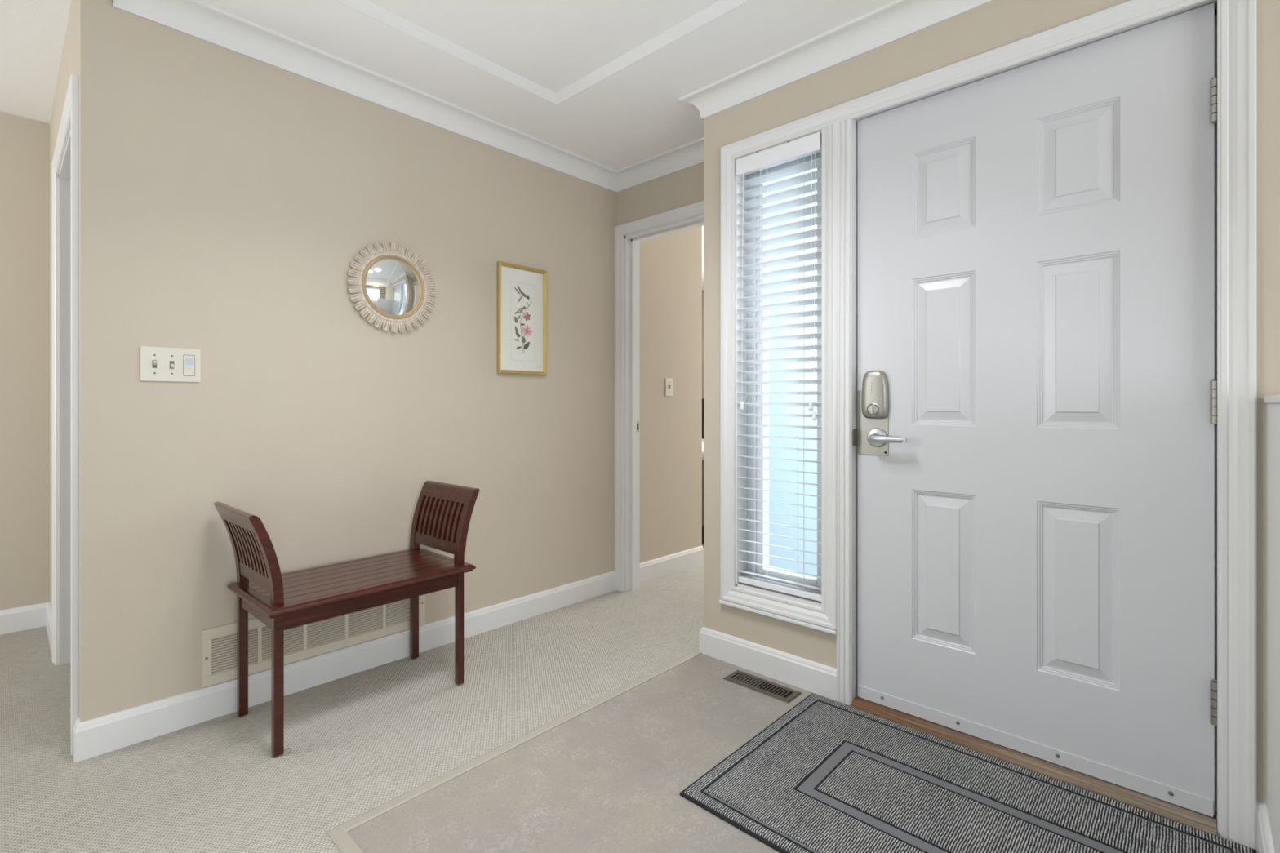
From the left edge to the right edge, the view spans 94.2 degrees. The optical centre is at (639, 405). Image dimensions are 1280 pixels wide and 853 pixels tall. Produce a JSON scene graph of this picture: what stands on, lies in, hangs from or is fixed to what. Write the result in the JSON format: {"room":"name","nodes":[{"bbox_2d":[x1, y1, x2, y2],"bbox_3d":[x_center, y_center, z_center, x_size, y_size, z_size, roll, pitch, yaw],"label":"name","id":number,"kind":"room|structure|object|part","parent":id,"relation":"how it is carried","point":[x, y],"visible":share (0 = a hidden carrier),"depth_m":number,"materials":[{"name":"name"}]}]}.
{"room":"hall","nodes":[
{"label":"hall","id":0,"kind":"room"},
{"bbox_2d":[0,111,49,610],"bbox_3d":[-2.898,-0.176,2.831,0.100,2.443,4.800,0,0,43],"label":"wall","id":1,"kind":"structure","parent":0,"point":[24,142],"depth_m":2.78,"materials":[{"name":"beige paint"}]},
{"bbox_2d":[0,601,49,635],"bbox_3d":[-3.618,0.991,1.973,0.014,0.108,2.362,0,0,43],"label":"baseboard","id":2,"kind":"structure","parent":1,"relation":"attached to","point":[32,616],"depth_m":2.77,"materials":[{"name":"white paint"}]},
{"bbox_2d":[49,0,76,606],"bbox_3d":[-2.240,-0.176,2.379,1.480,2.443,0.110,0,0,43],"label":"wall","id":3,"kind":"structure","parent":0,"point":[68,66],"depth_m":2.39,"materials":[{"name":"beige paint"}]},
{"bbox_2d":[45,602,51,651],"bbox_3d":[-2.611,0.991,2.640,0.580,0.108,0.014,0,0,43],"label":"baseboard","id":4,"kind":"structure","parent":3,"relation":"attached to","point":[48,609],"depth_m":2.69,"materials":[{"name":"white paint"}]},
{"bbox_2d":[51,74,79,755],"bbox_3d":[-2.006,0.026,2.153,0.956,2.038,0.133,0,0,43],"label":"trim","id":5,"kind":"structure","parent":3,"relation":"attached to","point":[65,161],"depth_m":2.39,"materials":[{"name":"white paint"}]},
{"bbox_2d":[0,0,703,290],"bbox_3d":[0.008,-1.398,0.743,8.400,0.100,10.300,0,0,43],"label":"ceiling","id":6,"kind":"structure","parent":0,"point":[33,33],"depth_m":2.28,"materials":[{"name":"white paint"}]},
{"bbox_2d":[76,0,702,722],"bbox_3d":[-0.660,-0.176,2.910,0.110,2.443,3.038,0,0,43],"label":"wall","id":7,"kind":"structure","parent":0,"point":[228,198],"depth_m":2.22,"materials":[{"name":"beige paint"}]},
{"bbox_2d":[139,346,200,382],"bbox_3d":[-1.503,-0.132,1.909,0.018,0.109,0.155,0,0,43],"label":"switch plate","id":8,"kind":"object","parent":7,"relation":"attached to","point":[156,363],"visible":1,"depth_m":1.91,"materials":[{"name":"beige plastic"}]},
{"bbox_2d":[201,594,425,688],"bbox_3d":[-1.185,0.840,2.258,0.008,0.190,0.780,0,0,43],"label":"air vent","id":9,"kind":"object","parent":7,"relation":"in","point":[219,644],"visible":0.77,"depth_m":2.19,"materials":[{"name":"beige metal"}]},
{"bbox_2d":[72,570,616,763],"bbox_3d":[-0.915,0.991,2.577,0.059,0.108,2.232,0,0,43],"label":"baseboard","id":10,"kind":"structure","parent":7,"relation":"attached to","point":[105,734],"depth_m":2.20,"materials":[{"name":"white paint"}]},
{"bbox_2d":[346,240,436,332],"bbox_3d":[-1.004,-0.484,2.434,0.029,0.370,0.370,0,0,43],"label":"round mirror","id":11,"kind":"object","parent":7,"relation":"attached to","point":[389,286],"visible":1,"depth_m":2.42,"materials":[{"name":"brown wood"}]},
{"bbox_2d":[365,259,419,315],"bbox_3d":[-1.004,-0.484,2.433,0.028,0.237,0.237,0,0,43],"label":"mirror glass","id":12,"kind":"object","parent":11,"relation":"attached to","point":[392,286],"depth_m":2.42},
{"bbox_2d":[497,261,546,375],"bbox_3d":[-0.571,-0.416,2.907,0.020,0.527,0.284,0,0,43],"label":"framed picture","id":13,"kind":"object","parent":7,"relation":"attached to","point":[522,291],"visible":1,"depth_m":2.90,"materials":[{"name":"gold metal"}]},
{"bbox_2d":[511,280,534,361],"bbox_3d":[-0.573,-0.409,2.909,0.001,0.379,0.140,0,0,43],"label":"print","id":14,"kind":"object","parent":13,"relation":"attached to","point":[522,292],"depth_m":2.91,"materials":[{"name":"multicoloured paper"}]},
{"bbox_2d":[665,377,672,395],"bbox_3d":[0.188,-0.116,3.728,0.017,0.112,0.070,0,0,43],"label":"switch plate","id":15,"kind":"object","parent":7,"relation":"attached to","point":[668,382],"visible":1,"depth_m":3.73,"materials":[{"name":"beige plastic"}]},
{"bbox_2d":[640,546,703,582],"bbox_3d":[0.186,0.991,3.728,0.014,0.108,0.687,0,0,43],"label":"baseboard","id":16,"kind":"structure","parent":7,"relation":"attached to","point":[654,568],"depth_m":3.73,"materials":[{"name":"white paint"}]},
{"bbox_2d":[199,0,895,170],"bbox_3d":[-0.398,-1.324,1.048,2.810,0.048,3.793,0,0,43],"label":"ceiling","id":17,"kind":"structure","parent":0,"point":[603,82],"depth_m":2.17,"materials":[{"name":"white paint"}]},
{"bbox_2d":[0,543,1257,852],"bbox_3d":[0.008,1.095,0.743,8.400,0.100,10.300,0,0,43],"label":"floor","id":18,"kind":"structure","parent":0,"point":[359,742],"depth_m":1.78,"materials":[{"name":"carpet"}]},
{"bbox_2d":[213,480,479,758],"bbox_3d":[-0.998,0.681,2.112,0.419,0.728,0.766,0,0,42],"label":"bench","id":19,"kind":"object","parent":18,"relation":"on","point":[442,514],"visible":1,"depth_m":2.00,"materials":[{"name":"brown wood"}]},
{"bbox_3d":[-1.341,0.829,2.008,0.026,0.424,0.026,0,0,42],"label":"leg","id":20,"kind":"part","parent":19,"relation":"part of","materials":[{"name":"brown wood"}]},
{"bbox_3d":[-1.233,0.456,1.869,0.371,0.278,0.090,0,0,42],"label":"armrest","id":21,"kind":"part","parent":19,"relation":"part of","materials":[{"name":"brown wood"}]},
{"bbox_3d":[-1.083,0.829,1.779,0.026,0.424,0.026,0,0,42],"label":"leg","id":22,"kind":"part","parent":19,"relation":"part of","materials":[{"name":"brown wood"}]},
{"bbox_3d":[-0.999,0.606,2.112,0.419,0.025,0.688,0,0,42],"label":"seat","id":23,"kind":"part","parent":19,"relation":"part of","materials":[{"name":"brown wood"}]},
{"bbox_3d":[-0.934,0.829,2.465,0.026,0.424,0.026,0,0,42],"label":"leg","id":24,"kind":"part","parent":19,"relation":"part of","materials":[{"name":"brown wood"}]},
{"bbox_3d":[-0.784,0.456,2.374,0.371,0.278,0.090,0,0,42],"label":"armrest","id":25,"kind":"part","parent":19,"relation":"part of","materials":[{"name":"brown wood"}]},
{"bbox_3d":[-0.677,0.829,2.236,0.026,0.424,0.026,0,0,42],"label":"leg","id":26,"kind":"part","parent":19,"relation":"part of","materials":[{"name":"brown wood"}]},
{"bbox_2d":[325,650,702,852],"bbox_3d":[0.349,1.043,1.424,1.678,0.004,1.475,0,0,43],"label":"trim","id":27,"kind":"structure","parent":18,"relation":"on","point":[340,836],"depth_m":1.72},
{"bbox_2d":[702,398,703,543],"bbox_3d":[0.398,0.485,5.604,1.950,1.120,1.510,0,0,43],"label":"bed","id":28,"kind":"object","parent":18,"relation":"on","point":[702,398],"visible":0.02,"depth_m":4.50,"materials":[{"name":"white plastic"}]},
{"bbox_3d":[0.885,0.485,6.128,1.950,1.120,0.080,0,0,43],"label":"headboard","id":29,"kind":"part","parent":28,"relation":"part of","materials":[{"name":"black"}]},
{"bbox_2d":[702,461,703,527],"bbox_3d":[0.352,0.675,5.592,1.900,0.500,1.430,0,0,43],"label":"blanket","id":30,"kind":"object","parent":28,"relation":"on","point":[702,461],"depth_m":4.50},
{"bbox_2d":[723,670,801,703],"bbox_3d":[0.452,1.042,2.218,0.277,0.006,0.101,0,0,43],"label":"floor vent","id":31,"kind":"object","parent":18,"relation":"in","point":[775,691],"visible":1,"depth_m":2.21,"materials":[{"name":"brown metal"}]},
{"bbox_2d":[679,693,1257,852],"bbox_3d":[0.773,1.039,1.493,1.118,0.012,0.760,0,0,43],"label":"door mat","id":32,"kind":"object","parent":18,"relation":"on","point":[827,775],"visible":1,"depth_m":1.56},
{"bbox_2d":[849,696,1217,835],"bbox_3d":[1.121,1.036,1.815,0.914,0.018,0.176,0,0,43],"label":"threshold","id":33,"kind":"object","parent":18,"relation":"on","point":[1190,818],"depth_m":1.69,"materials":[{"name":"brown wood"}]},
{"bbox_2d":[616,162,703,226],"bbox_3d":[0.229,-0.176,3.130,0.892,2.443,0.110,0,0,43],"label":"wall","id":34,"kind":"structure","parent":0,"point":[685,187],"depth_m":3.17,"materials":[{"name":"beige paint"}]},
{"bbox_2d":[614,200,703,591],"bbox_3d":[0.232,0.013,3.118,0.913,2.063,0.133,0,0,43],"label":"trim","id":35,"kind":"structure","parent":34,"relation":"attached to","point":[628,236],"depth_m":3.37,"materials":[{"name":"white paint"}]},
{"bbox_3d":[-0.014,0.120,3.412,0.003,0.060,0.024,0,0,43],"label":"strike plate","id":36,"kind":"part","parent":35,"relation":"part of","materials":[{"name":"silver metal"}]},
{"bbox_2d":[702,290,703,398],"bbox_3d":[1.614,-0.176,6.215,3.300,2.443,0.100,0,0,43],"label":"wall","id":37,"kind":"structure","parent":0,"point":[702,291],"depth_m":6.96,"materials":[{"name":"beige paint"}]},
{"bbox_2d":[768,168,817,575],"bbox_3d":[1.832,-0.455,4.019,0.020,3.400,4.019,0,0,43],"label":"wall","id":38,"kind":"structure","parent":0,"point":[809,523],"depth_m":2.80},
{"bbox_2d":[703,0,1279,803],"bbox_3d":[2.232,-0.176,0.798,5.218,2.443,0.150,0,0,43],"label":"wall","id":39,"kind":"structure","parent":0,"point":[996,24],"depth_m":1.96,"materials":[{"name":"beige paint"}]},
{"bbox_2d":[112,0,994,192],"bbox_3d":[0.158,-1.258,1.646,2.810,0.086,2.160,0,0,43],"label":"trim","id":40,"kind":"structure","parent":39,"relation":"attached to","point":[895,20],"depth_m":2.23,"materials":[{"name":"white paint"}]},
{"bbox_2d":[699,626,836,701],"bbox_3d":[0.602,0.991,2.451,0.607,0.108,0.377,0,0,43],"label":"baseboard","id":41,"kind":"structure","parent":39,"relation":"attached to","point":[818,678],"depth_m":2.29,"materials":[{"name":"white paint"}]},
{"bbox_2d":[719,599,836,635],"bbox_3d":[0.514,0.803,2.278,0.499,0.014,0.024,0,0,43],"label":"trim","id":42,"kind":"structure","parent":39,"relation":"attached to","point":[722,602],"depth_m":2.25,"materials":[{"name":"white paint"}]},
{"bbox_2d":[735,130,821,607],"bbox_3d":[0.586,-0.132,2.342,0.388,1.732,0.171,0,0,43],"label":"window","id":43,"kind":"structure","parent":39,"relation":"in","point":[740,377],"depth_m":2.43,"materials":[{"name":"white paint"}]},
{"bbox_2d":[735,132,821,601],"bbox_3d":[0.541,-0.140,2.298,0.367,1.708,0.072,0,0,43],"label":"window blind","id":44,"kind":"object","parent":43,"relation":"attached to","point":[811,144],"visible":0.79,"depth_m":2.30,"materials":[{"name":"white plastic"}]},
{"bbox_3d":[0.412,-0.476,2.387,0.002,0.928,0.011,0,0,43],"label":"pull cord","id":45,"kind":"part","parent":44,"relation":"part of","materials":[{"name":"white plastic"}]},
{"bbox_3d":[0.547,0.704,2.305,0.362,0.021,0.048,0,0,43],"label":"rail","id":46,"kind":"part","parent":44,"relation":"part of","materials":[{"name":"white plastic"}]},
{"bbox_3d":[0.554,-0.125,2.298,0.172,1.640,0.053,0,0,43],"label":"ladder cord","id":47,"kind":"part","parent":44,"relation":"part of","materials":[{"name":"white fabric"}]},
{"bbox_3d":[0.544,-0.964,2.303,0.357,0.038,0.050,0,0,43],"label":"head rail","id":48,"kind":"part","parent":44,"relation":"part of","materials":[{"name":"white plastic"}]},
{"bbox_3d":[0.629,-0.475,2.185,0.002,0.930,0.011,0,0,43],"label":"pull cord","id":49,"kind":"part","parent":44,"relation":"part of","materials":[{"name":"white fabric"}]},
{"bbox_3d":[0.639,-0.458,2.176,0.002,0.965,0.011,0,0,43],"label":"pull cord","id":50,"kind":"part","parent":44,"relation":"part of","materials":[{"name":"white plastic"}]},
{"bbox_2d":[836,118,849,705],"bbox_3d":[0.718,0.021,2.095,0.047,2.047,0.014,0,0,43],"label":"trim","id":51,"kind":"structure","parent":39,"relation":"attached to","point":[843,126],"depth_m":2.09,"materials":[{"name":"white paint"}]},
{"bbox_2d":[720,0,1256,849],"bbox_3d":[0.895,-0.009,1.927,1.531,2.107,0.019,0,0,43],"label":"trim","id":52,"kind":"structure","parent":39,"relation":"attached to","point":[1237,17],"depth_m":1.44,"materials":[{"name":"white paint"}]},
{"bbox_2d":[852,2,1217,817],"bbox_3d":[1.090,0.010,1.781,0.924,2.030,0.116,0,0,43],"label":"door","id":53,"kind":"structure","parent":39,"relation":"in","point":[1033,437],"depth_m":1.72,"materials":[{"name":"white paint"}]},
{"bbox_3d":[0.806,0.059,2.061,0.106,0.225,0.003,0,0,43],"label":"lock plate","id":54,"kind":"part","parent":53,"relation":"part of","materials":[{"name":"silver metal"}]},
{"bbox_3d":[0.820,0.110,1.975,0.121,0.028,0.033,0,0,43],"label":"lever handle","id":55,"kind":"part","parent":53,"relation":"part of","materials":[{"name":"silver metal"}]},
{"bbox_2d":[849,0,1220,835],"bbox_3d":[1.125,0.015,1.823,0.931,2.060,0.158,0,0,43],"label":"trim","id":56,"kind":"structure","parent":39,"relation":"attached to","point":[853,123],"depth_m":1.95,"materials":[{"name":"white paint"}]},
{"bbox_2d":[1266,403,1279,852],"bbox_3d":[1.147,0.520,0.969,0.110,1.050,1.080,0,0,43],"label":"wall","id":57,"kind":"structure","parent":0,"point":[1273,410],"depth_m":1.28,"materials":[{"name":"grey paint"}]},
{"bbox_2d":[1256,800,1275,852],"bbox_3d":[1.100,0.991,1.012,0.018,0.108,1.080,0,0,43],"label":"baseboard","id":58,"kind":"structure","parent":57,"relation":"attached to","point":[1264,844],"depth_m":1.35,"materials":[{"name":"white paint"}]},
{"bbox_2d":[1263,395,1279,403],"bbox_3d":[1.143,-0.013,0.964,0.119,0.016,1.089,0,0,43],"label":"trim","id":59,"kind":"structure","parent":57,"relation":"on","point":[1270,399],"depth_m":1.25,"materials":[{"name":"grey paint"}]}
]}

